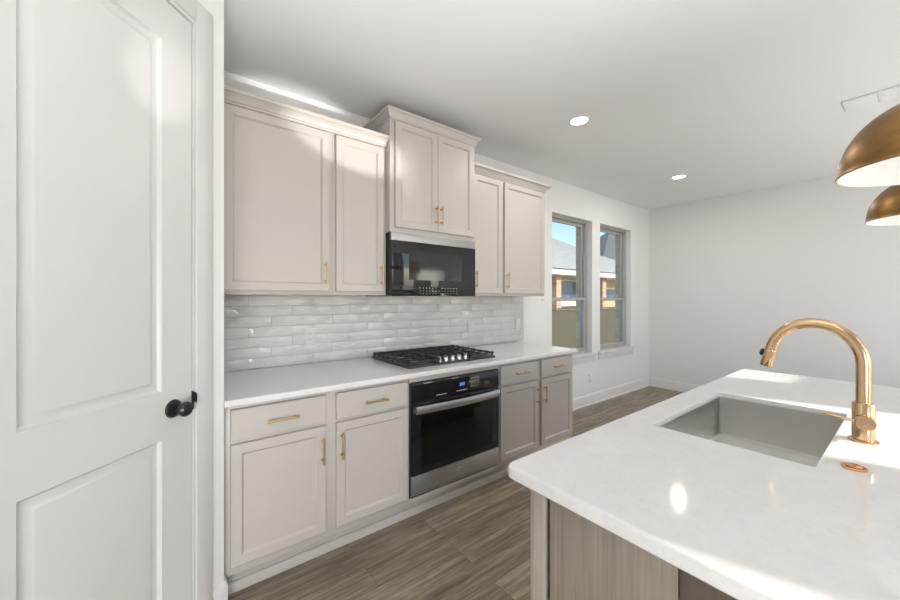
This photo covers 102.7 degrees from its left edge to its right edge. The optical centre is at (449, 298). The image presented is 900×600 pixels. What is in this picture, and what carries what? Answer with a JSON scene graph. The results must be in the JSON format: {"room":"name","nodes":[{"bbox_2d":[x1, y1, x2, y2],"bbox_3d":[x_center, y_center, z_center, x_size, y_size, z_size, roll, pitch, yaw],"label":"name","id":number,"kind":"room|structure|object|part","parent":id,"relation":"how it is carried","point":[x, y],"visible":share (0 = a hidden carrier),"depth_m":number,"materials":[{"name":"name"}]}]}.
{"room":"kitchen","nodes":[
{"label":"kitchen","id":0,"kind":"room"},
{"bbox_2d":[170,0,223,590],"bbox_3d":[-1.160,-0.011,0.622,0.110,2.743,1.914,0,0,7],"label":"wall","id":1,"kind":"structure","parent":0,"point":[215,8],"depth_m":1.53,"materials":[{"name":"white paint"}]},
{"bbox_2d":[0,0,192,599],"bbox_3d":[-1.033,0.139,1.080,0.102,2.418,0.645,0,0,7],"label":"door","id":2,"kind":"structure","parent":1,"relation":"in","point":[96,407],"depth_m":1.06,"materials":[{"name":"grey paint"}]},
{"bbox_3d":[-1.063,-0.297,1.087,0.030,1.260,0.391,0,0,7],"label":"panel","id":3,"kind":"part","parent":2,"relation":"part of","materials":[{"name":"grey paint"}]},
{"bbox_3d":[-1.063,0.812,1.087,0.030,0.615,0.391,0,0,7],"label":"panel","id":4,"kind":"part","parent":2,"relation":"part of","materials":[{"name":"grey paint"}]},
{"bbox_3d":[-0.979,0.404,1.317,0.057,0.054,0.054,0,0,7],"label":"knob","id":5,"kind":"part","parent":2,"relation":"part of","materials":[{"name":"black metal"}]},
{"bbox_2d":[166,0,212,599],"bbox_3d":[-1.090,0.095,1.087,0.129,2.530,0.829,0,0,7],"label":"trim","id":6,"kind":"structure","parent":1,"relation":"attached to","point":[202,26],"depth_m":1.44,"materials":[{"name":"grey paint"}]},
{"bbox_3d":[-1.003,0.395,1.404,0.039,0.070,0.004,0,0,6],"label":"strike plate","id":7,"kind":"part","parent":6,"relation":"part of","materials":[{"name":"black"}]},
{"bbox_2d":[213,575,227,599],"bbox_3d":[-0.981,1.292,1.547,0.034,0.135,0.113,0,0,-8],"label":"baseboard","id":8,"kind":"structure","parent":1,"relation":"attached to","point":[221,592],"depth_m":1.54,"materials":[{"name":"white paint"}]},
{"bbox_2d":[228,468,507,594],"bbox_3d":[0.003,1.337,2.446,2.634,0.046,0.016,0,0,-38],"label":"trim","id":9,"kind":"structure","parent":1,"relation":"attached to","point":[243,582],"depth_m":2.01,"materials":[{"name":"grey paint"}]},
{"bbox_2d":[224,71,648,398],"bbox_3d":[-0.484,-0.026,2.965,9.250,3.013,0.150,0,0,-38],"label":"wall","id":10,"kind":"structure","parent":0,"point":[562,199],"depth_m":4.68,"materials":[{"name":"white paint"}]},
{"bbox_2d":[224,103,331,294],"bbox_3d":[-1.062,-0.526,2.169,0.608,1.008,0.406,0,0,-38],"label":"upper cabinet","id":11,"kind":"object","parent":10,"relation":"attached to","point":[278,171],"visible":0.9,"depth_m":2.03,"materials":[{"name":"grey paint"}]},
{"bbox_2d":[224,85,388,147],"bbox_3d":[-0.811,-1.063,2.146,0.978,0.066,0.050,0,0,-38],"label":"crown molding","id":12,"kind":"structure","parent":11,"relation":"attached to","point":[233,96],"depth_m":2.10,"materials":[{"name":"grey paint"}]},
{"bbox_3d":[-0.748,-0.155,2.178,0.015,0.135,0.037,0,0,-38],"label":"handle","id":13,"kind":"part","parent":11,"relation":"part of","materials":[{"name":"gold metal"}]},
{"bbox_2d":[332,133,385,295],"bbox_3d":[-0.675,-0.526,2.467,0.369,1.008,0.406,0,0,-38],"label":"upper cabinet","id":14,"kind":"object","parent":10,"relation":"attached to","point":[358,167],"visible":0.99,"depth_m":2.33,"materials":[{"name":"grey paint"}]},
{"bbox_3d":[-0.453,-0.155,2.405,0.015,0.135,0.037,0,0,-38],"label":"handle","id":15,"kind":"part","parent":14,"relation":"part of","materials":[{"name":"gold metal"}]},
{"bbox_2d":[224,295,523,371],"bbox_3d":[-0.321,0.213,2.989,2.784,0.464,0.010,0,0,-38],"label":"backsplash","id":16,"kind":"structure","parent":10,"relation":"attached to","point":[260,331],"depth_m":2.67,"materials":[{"name":"white tile"}]},
{"bbox_2d":[304,328,314,344],"bbox_3d":[-0.966,0.262,2.481,0.072,0.118,0.008,0,0,-38],"label":"wall outlet","id":17,"kind":"object","parent":16,"relation":"attached to","point":[309,333],"visible":1,"depth_m":2.48,"materials":[{"name":"grey plastic"}]},
{"bbox_2d":[515,319,519,329],"bbox_3d":[0.709,0.270,3.770,0.072,0.118,0.008,0,0,-38],"label":"wall plate","id":18,"kind":"object","parent":16,"relation":"attached to","point":[517,321],"visible":1,"depth_m":3.76,"materials":[{"name":"grey plastic"}]},
{"bbox_3d":[0.780,0.214,3.836,0.006,0.463,0.010,0,0,-38],"label":"edge trim","id":19,"kind":"part","parent":16,"relation":"part of","materials":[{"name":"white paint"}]},
{"bbox_2d":[363,105,480,241],"bbox_3d":[-0.209,-0.867,2.791,0.828,0.828,0.461,0,0,-38],"label":"upper cabinet","id":20,"kind":"object","parent":10,"relation":"attached to","point":[430,174],"visible":0.92,"depth_m":2.60,"materials":[{"name":"grey paint"}]},
{"bbox_3d":[-0.233,-0.845,2.540,0.348,0.718,0.020,0,0,-38],"label":"door","id":21,"kind":"part","parent":20,"relation":"part of","materials":[{"name":"grey paint"}]},
{"bbox_3d":[-0.216,-1.248,2.799,0.828,0.066,0.438,0,0,-38],"label":"crown","id":22,"kind":"part","parent":20,"relation":"part of","materials":[{"name":"grey paint"}]},
{"bbox_2d":[375,231,474,296],"bbox_3d":[-0.220,-0.233,2.799,0.749,0.437,0.413,0,0,-38],"label":"microwave","id":23,"kind":"object","parent":20,"relation":"attached to","point":[416,265],"visible":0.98,"depth_m":2.59,"materials":[{"name":"black metal"}]},
{"bbox_3d":[-0.057,-0.607,2.641,0.015,0.135,0.037,0,0,-38],"label":"handle","id":24,"kind":"part","parent":20,"relation":"part of","materials":[{"name":"gold metal"}]},
{"bbox_3d":[0.045,-0.845,2.754,0.348,0.718,0.020,0,0,-38],"label":"door","id":25,"kind":"part","parent":20,"relation":"part of","materials":[{"name":"grey paint"}]},
{"bbox_2d":[475,174,501,295],"bbox_3d":[0.222,-0.526,3.158,0.369,1.008,0.406,0,0,-38],"label":"upper cabinet","id":26,"kind":"object","parent":10,"relation":"attached to","point":[488,191],"visible":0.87,"depth_m":3.04,"materials":[{"name":"grey paint"}]},
{"bbox_2d":[475,162,551,192],"bbox_3d":[0.471,-1.063,3.353,1.000,0.066,0.399,0,0,-38],"label":"crown molding","id":27,"kind":"structure","parent":10,"relation":"attached to","point":[481,169],"depth_m":3.18,"materials":[{"name":"grey paint"}]},
{"bbox_2d":[502,181,544,295],"bbox_3d":[0.599,-0.526,3.448,0.580,1.008,0.406,0,0,-38],"label":"upper cabinet","id":28,"kind":"object","parent":10,"relation":"attached to","point":[523,209],"visible":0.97,"depth_m":3.30,"materials":[{"name":"grey paint"}]},
{"bbox_2d":[552,214,597,364],"bbox_3d":[1.473,-0.098,4.447,0.960,1.805,0.200,0,0,-38],"label":"window","id":29,"kind":"structure","parent":10,"relation":"in","point":[582,356],"depth_m":4.70,"materials":[{"name":"grey plastic"}]},
{"bbox_3d":[1.427,-0.471,4.507,0.784,1.002,0.032,0,0,-38],"label":"sash","id":30,"kind":"part","parent":29,"relation":"part of","materials":[{"name":"clear glass"}]},
{"bbox_3d":[1.448,0.329,4.479,0.784,0.682,0.032,0,0,-38],"label":"sash","id":31,"kind":"part","parent":29,"relation":"part of","materials":[{"name":"clear glass"}]},
{"bbox_3d":[1.499,0.711,4.413,0.960,0.025,0.115,0,0,-38],"label":"sill","id":32,"kind":"part","parent":29,"relation":"part of","materials":[{"name":"white paint"}]},
{"bbox_2d":[572,377,648,410],"bbox_3d":[1.887,1.292,4.681,3.100,0.135,0.024,0,0,-38],"label":"baseboard","id":33,"kind":"structure","parent":10,"relation":"attached to","point":[593,398],"depth_m":4.88,"materials":[{"name":"white paint"}]},
{"bbox_2d":[598,225,635,359],"bbox_3d":[2.289,-0.098,5.075,0.960,1.805,0.200,0,0,-38],"label":"window","id":34,"kind":"structure","parent":10,"relation":"in","point":[614,349],"depth_m":5.32,"materials":[{"name":"grey plastic"}]},
{"bbox_3d":[2.243,-0.471,5.135,0.784,1.002,0.032,0,0,-38],"label":"sash","id":35,"kind":"part","parent":34,"relation":"part of","materials":[{"name":"clear glass"}]},
{"bbox_3d":[2.264,0.329,5.108,0.784,0.682,0.032,0,0,-38],"label":"sash","id":36,"kind":"part","parent":34,"relation":"part of","materials":[{"name":"clear glass"}]},
{"bbox_3d":[2.254,-0.151,5.121,0.840,1.698,0.085,0,0,-38],"label":"frame","id":37,"kind":"part","parent":34,"relation":"part of","materials":[{"name":"grey plastic"}]},
{"bbox_3d":[2.315,0.711,5.042,0.960,0.025,0.115,0,0,-38],"label":"sill","id":38,"kind":"part","parent":34,"relation":"part of","materials":[{"name":"white paint"}]},
{"bbox_2d":[228,386,683,599],"bbox_3d":[1.524,1.420,0.397,9.300,0.120,6.370,0,0,-38],"label":"floor","id":39,"kind":"structure","parent":0,"point":[474,544],"depth_m":1.89,"materials":[{"name":"brown wood"}]},
{"bbox_2d":[224,379,407,582],"bbox_3d":[-0.819,0.918,2.134,0.951,0.884,0.734,0,0,-38],"label":"base cabinet","id":40,"kind":"object","parent":39,"relation":"on","point":[302,473],"visible":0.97,"depth_m":1.81,"materials":[{"name":"grey paint"}]},
{"bbox_3d":[-0.812,0.568,1.735,0.423,0.140,0.020,0,0,-38],"label":"drawer","id":41,"kind":"part","parent":40,"relation":"part of","materials":[{"name":"grey paint"}]},
{"bbox_3d":[-0.812,0.929,1.735,0.423,0.547,0.020,0,0,-38],"label":"door","id":42,"kind":"part","parent":40,"relation":"part of","materials":[{"name":"grey paint"}]},
{"bbox_3d":[-0.791,0.573,1.716,0.140,0.015,0.037,0,0,-38],"label":"handle","id":43,"kind":"part","parent":40,"relation":"part of","materials":[{"name":"gold metal"}]},
{"bbox_3d":[-0.644,0.775,1.830,0.015,0.135,0.037,0,0,-38],"label":"handle","id":44,"kind":"part","parent":40,"relation":"part of","materials":[{"name":"gold metal"}]},
{"bbox_3d":[-0.564,0.775,1.891,0.015,0.135,0.037,0,0,-38],"label":"handle","id":45,"kind":"part","parent":40,"relation":"part of","materials":[{"name":"gold metal"}]},
{"bbox_3d":[-0.429,0.568,2.030,0.433,0.140,0.020,0,0,-38],"label":"drawer","id":46,"kind":"part","parent":40,"relation":"part of","materials":[{"name":"grey paint"}]},
{"bbox_3d":[-0.429,0.929,2.030,0.433,0.547,0.020,0,0,-38],"label":"door","id":47,"kind":"part","parent":40,"relation":"part of","materials":[{"name":"grey paint"}]},
{"bbox_3d":[-0.408,0.573,2.011,0.140,0.015,0.037,0,0,-38],"label":"handle","id":48,"kind":"part","parent":40,"relation":"part of","materials":[{"name":"gold metal"}]},
{"bbox_2d":[403,365,498,509],"bbox_3d":[-0.154,0.918,2.673,0.760,0.884,0.691,0,0,-38],"label":"base cabinet","id":49,"kind":"object","parent":39,"relation":"on","point":[431,494],"visible":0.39,"depth_m":2.37,"materials":[{"name":"grey paint"}]},
{"bbox_3d":[0.050,0.493,2.408,0.760,0.032,0.020,0,0,-38],"label":"filler rail","id":50,"kind":"part","parent":49,"relation":"part of","materials":[{"name":"grey paint"}]},
{"bbox_2d":[409,369,499,498],"bbox_3d":[-0.101,0.864,2.603,0.752,0.700,0.632,0,0,-38],"label":"wall oven","id":51,"kind":"object","parent":49,"relation":"in","point":[454,420],"visible":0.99,"depth_m":2.35,"materials":[{"name":"black metal"}]},
{"bbox_3d":[0.058,1.131,2.398,0.742,0.105,0.016,0,0,-38],"label":"panel","id":52,"kind":"part","parent":51,"relation":"part of","materials":[{"name":"silver metal"}]},
{"bbox_3d":[0.058,0.578,2.399,0.742,0.120,0.014,0,0,-38],"label":"control panel","id":53,"kind":"part","parent":51,"relation":"part of","materials":[{"name":"black glass"}]},
{"bbox_2d":[491,354,571,473],"bbox_3d":[0.526,0.918,3.170,0.923,0.884,0.734,0,0,-38],"label":"base cabinet","id":54,"kind":"object","parent":39,"relation":"on","point":[535,398],"visible":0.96,"depth_m":2.86,"materials":[{"name":"grey paint"}]},
{"bbox_2d":[224,341,577,407],"bbox_3d":[-0.144,0.461,2.658,2.661,0.030,0.728,0,0,-38],"label":"countertop","id":55,"kind":"structure","parent":54,"relation":"on","point":[245,387],"depth_m":2.14,"materials":[{"name":"white stone"}]},
{"bbox_2d":[372,345,494,368],"bbox_3d":[-0.120,0.422,2.716,0.767,0.047,0.540,0,0,-38],"label":"gas cooktop","id":56,"kind":"object","parent":55,"relation":"in","point":[438,355],"visible":1,"depth_m":2.61,"materials":[{"name":"black metal"}]},
{"bbox_3d":[0.539,0.569,2.775,0.428,0.142,0.020,0,0,-38],"label":"drawer","id":57,"kind":"part","parent":54,"relation":"part of","materials":[{"name":"grey paint"}]},
{"bbox_3d":[0.539,0.926,2.775,0.428,0.540,0.020,0,0,-38],"label":"door","id":58,"kind":"part","parent":54,"relation":"part of","materials":[{"name":"grey paint"}]},
{"bbox_3d":[0.708,0.775,2.870,0.015,0.135,0.037,0,0,-38],"label":"handle","id":59,"kind":"part","parent":54,"relation":"part of","materials":[{"name":"gold metal"}]},
{"bbox_3d":[0.908,0.569,3.059,0.425,0.142,0.020,0,0,-38],"label":"drawer","id":60,"kind":"part","parent":54,"relation":"part of","materials":[{"name":"grey paint"}]},
{"bbox_3d":[0.908,0.926,3.059,0.425,0.540,0.020,0,0,-38],"label":"door","id":61,"kind":"part","parent":54,"relation":"part of","materials":[{"name":"grey paint"}]},
{"bbox_2d":[530,489,736,599],"bbox_3d":[1.357,0.921,1.170,2.112,0.878,1.040,0,0,-38],"label":"kitchen island","id":62,"kind":"object","parent":39,"relation":"on","point":[572,557],"visible":0.07,"depth_m":0.80,"materials":[{"name":"brown wood"}]},
{"bbox_3d":[0.248,0.921,0.934,0.067,0.878,0.046,0,0,-38],"label":"corner post","id":63,"kind":"part","parent":62,"relation":"part of","materials":[{"name":"brown wood"}]},
{"bbox_3d":[0.339,0.924,0.778,0.016,0.862,0.284,0,0,-38],"label":"panel","id":64,"kind":"part","parent":62,"relation":"part of","materials":[{"name":"brown wood"}]},
{"bbox_2d":[508,369,899,599],"bbox_3d":[1.447,0.464,1.066,2.176,0.035,1.443,0,0,-38],"label":"island countertop","id":65,"kind":"structure","parent":62,"relation":"on","point":[746,524],"depth_m":0.82,"materials":[{"name":"white stone"}]},
{"bbox_2d":[659,397,843,466],"bbox_3d":[1.125,0.559,1.333,0.737,0.185,0.426,0,0,-38],"label":"sink","id":66,"kind":"object","parent":65,"relation":"in","point":[801,437],"visible":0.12,"depth_m":1.55,"materials":[{"name":"silver metal"}]},
{"bbox_2d":[759,318,879,444],"bbox_3d":[1.220,0.256,1.209,0.092,0.380,0.287,0,0,-38],"label":"kitchen faucet","id":67,"kind":"object","parent":65,"relation":"on","point":[863,411],"visible":1,"depth_m":1.13,"materials":[{"name":"gold metal"}]},
{"bbox_3d":[1.229,0.197,1.216,0.034,0.261,0.254,0,0,-38],"label":"spout","id":68,"kind":"part","parent":67,"relation":"part of","materials":[{"name":"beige metal"}]},
{"bbox_3d":[1.226,0.374,1.145,0.010,0.018,0.080,0,0,-38],"label":"lever","id":69,"kind":"part","parent":67,"relation":"part of","materials":[{"name":"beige metal"}]},
{"bbox_2d":[851,400,875,441],"bbox_3d":[1.296,0.383,1.129,0.050,0.114,0.050,0,0,-38],"label":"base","id":70,"kind":"object","parent":67,"relation":"on","point":[858,407],"depth_m":1.12,"materials":[{"name":"gold metal"}]},
{"bbox_3d":[1.296,0.443,1.129,0.068,0.006,0.068,0,0,-38],"label":"plate","id":71,"kind":"part","parent":67,"relation":"part of","materials":[{"name":"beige metal"}]},
{"bbox_2d":[840,462,868,471],"bbox_3d":[1.064,0.442,0.948,0.050,0.007,0.050,0,0,-38],"label":"button","id":72,"kind":"object","parent":65,"relation":"attached to","point":[851,466],"visible":1,"depth_m":0.94,"materials":[{"name":"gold metal"}]},
{"bbox_3d":[0.547,0.924,0.507,0.016,0.862,0.396,0,0,-38],"label":"panel","id":73,"kind":"part","parent":62,"relation":"part of","materials":[{"name":"brown wood"}]},
{"bbox_2d":[224,0,899,209],"bbox_3d":[0.640,-1.458,1.546,9.300,0.150,3.470,0,0,-38],"label":"ceiling","id":74,"kind":"structure","parent":0,"point":[732,97],"depth_m":2.20,"materials":[{"name":"white paint"}]},
{"bbox_2d":[568,115,590,125],"bbox_3d":[1.003,-1.379,2.795,0.164,0.008,0.164,0,0,-38],"label":"recessed light","id":75,"kind":"object","parent":74,"relation":"in","point":[582,119],"visible":1,"depth_m":2.79,"materials":[{"name":"white plastic"}]},
{"bbox_2d":[670,174,686,178],"bbox_3d":[2.596,-1.379,4.087,0.164,0.008,0.164,0,0,-38],"label":"recessed light","id":76,"kind":"object","parent":74,"relation":"in","point":[681,176],"visible":1,"depth_m":4.07,"materials":[{"name":"white"}]},
{"bbox_2d":[835,103,899,186],"bbox_3d":[1.286,-0.866,0.937,0.388,1.034,0.388,0,0,-38],"label":"pendant lamp","id":77,"kind":"object","parent":74,"relation":"hanging from","point":[872,158],"visible":1,"depth_m":0.98,"materials":[{"name":"gold metal"}]},
{"bbox_2d":[842,85,899,111],"bbox_3d":[3.008,-1.375,2.363,0.210,0.015,0.575,0,0,-38],"label":"ceiling vent","id":78,"kind":"object","parent":74,"relation":"in","point":[893,92],"visible":1,"depth_m":2.47,"materials":[{"name":"white plastic"}]},
{"bbox_2d":[864,185,899,225],"bbox_3d":[2.062,-0.866,1.534,0.388,1.034,0.388,0,0,-38],"label":"pendant lamp","id":79,"kind":"object","parent":74,"relation":"hanging from","point":[884,210],"visible":0.94,"depth_m":1.58,"materials":[{"name":"gold metal"}]},
{"bbox_2d":[576,227,619,349],"bbox_3d":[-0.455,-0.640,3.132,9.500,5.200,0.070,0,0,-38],"label":"window frame","id":80,"kind":"structure","parent":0,"point":[617,303],"depth_m":5.40,"materials":[{"name":"paint"}]},
{"bbox_2d":[649,175,899,387],"bbox_3d":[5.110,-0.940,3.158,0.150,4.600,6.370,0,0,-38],"label":"wall","id":81,"kind":"structure","parent":0,"point":[726,272],"depth_m":4.46,"materials":[{"name":"white paint"}]},
{"bbox_2d":[649,377,700,391],"bbox_3d":[4.984,1.292,3.178,0.024,0.135,6.156,0,0,-38],"label":"baseboard","id":82,"kind":"structure","parent":81,"relation":"attached to","point":[654,382],"depth_m":5.36,"materials":[{"name":"white paint"}]},
{"label":"outside","id":83,"kind":"structure","parent":0,"visible":0},
{"bbox_3d":[0.004,2.010,27.044,57.000,0.100,37.145,0,0,-38],"label":"ground","id":84,"kind":"structure","parent":83,"visible":0},
{"bbox_2d":[552,238,614,309],"bbox_3d":[3.712,-1.140,19.358,18.500,6.200,8.850,0,0,-38],"label":"house","id":85,"kind":"structure","parent":84,"relation":"on","point":[563,254],"depth_m":16.84,"materials":[{"name":"beige"}]},
{"bbox_3d":[5.395,-0.400,16.557,1.650,0.800,0.018,0,0,-38],"label":"pane","id":86,"kind":"part","parent":85,"relation":"part of","materials":[{"name":"blue glass"}]},
{"bbox_3d":[4.713,0.085,15.927,4.900,1.350,0.290,0,0,-38],"label":"white panel","id":87,"kind":"part","parent":85,"relation":"part of","materials":[{"name":"white"}]},
{"bbox_3d":[8.188,-0.265,18.708,1.800,0.450,0.018,0,0,-38],"label":"pane","id":88,"kind":"part","parent":85,"relation":"part of","materials":[{"name":"blue glass"}]},
{"bbox_2d":[552,307,614,347],"bbox_3d":[4.196,1.093,10.175,13.062,1.695,0.106,0,0,-38],"label":"fence","id":89,"kind":"object","parent":84,"relation":"on","point":[563,321],"visible":0.05,"depth_m":9.35,"materials":[{"name":"beige wood"}]},
{"bbox_2d":[600,233,614,259],"bbox_3d":[19.312,-2.940,42.946,21.000,9.800,8.500,0,0,-38],"label":"house","id":90,"kind":"structure","parent":84,"relation":"on","point":[607,241],"depth_m":39.64,"materials":[{"name":"beige brick"}]}
]}

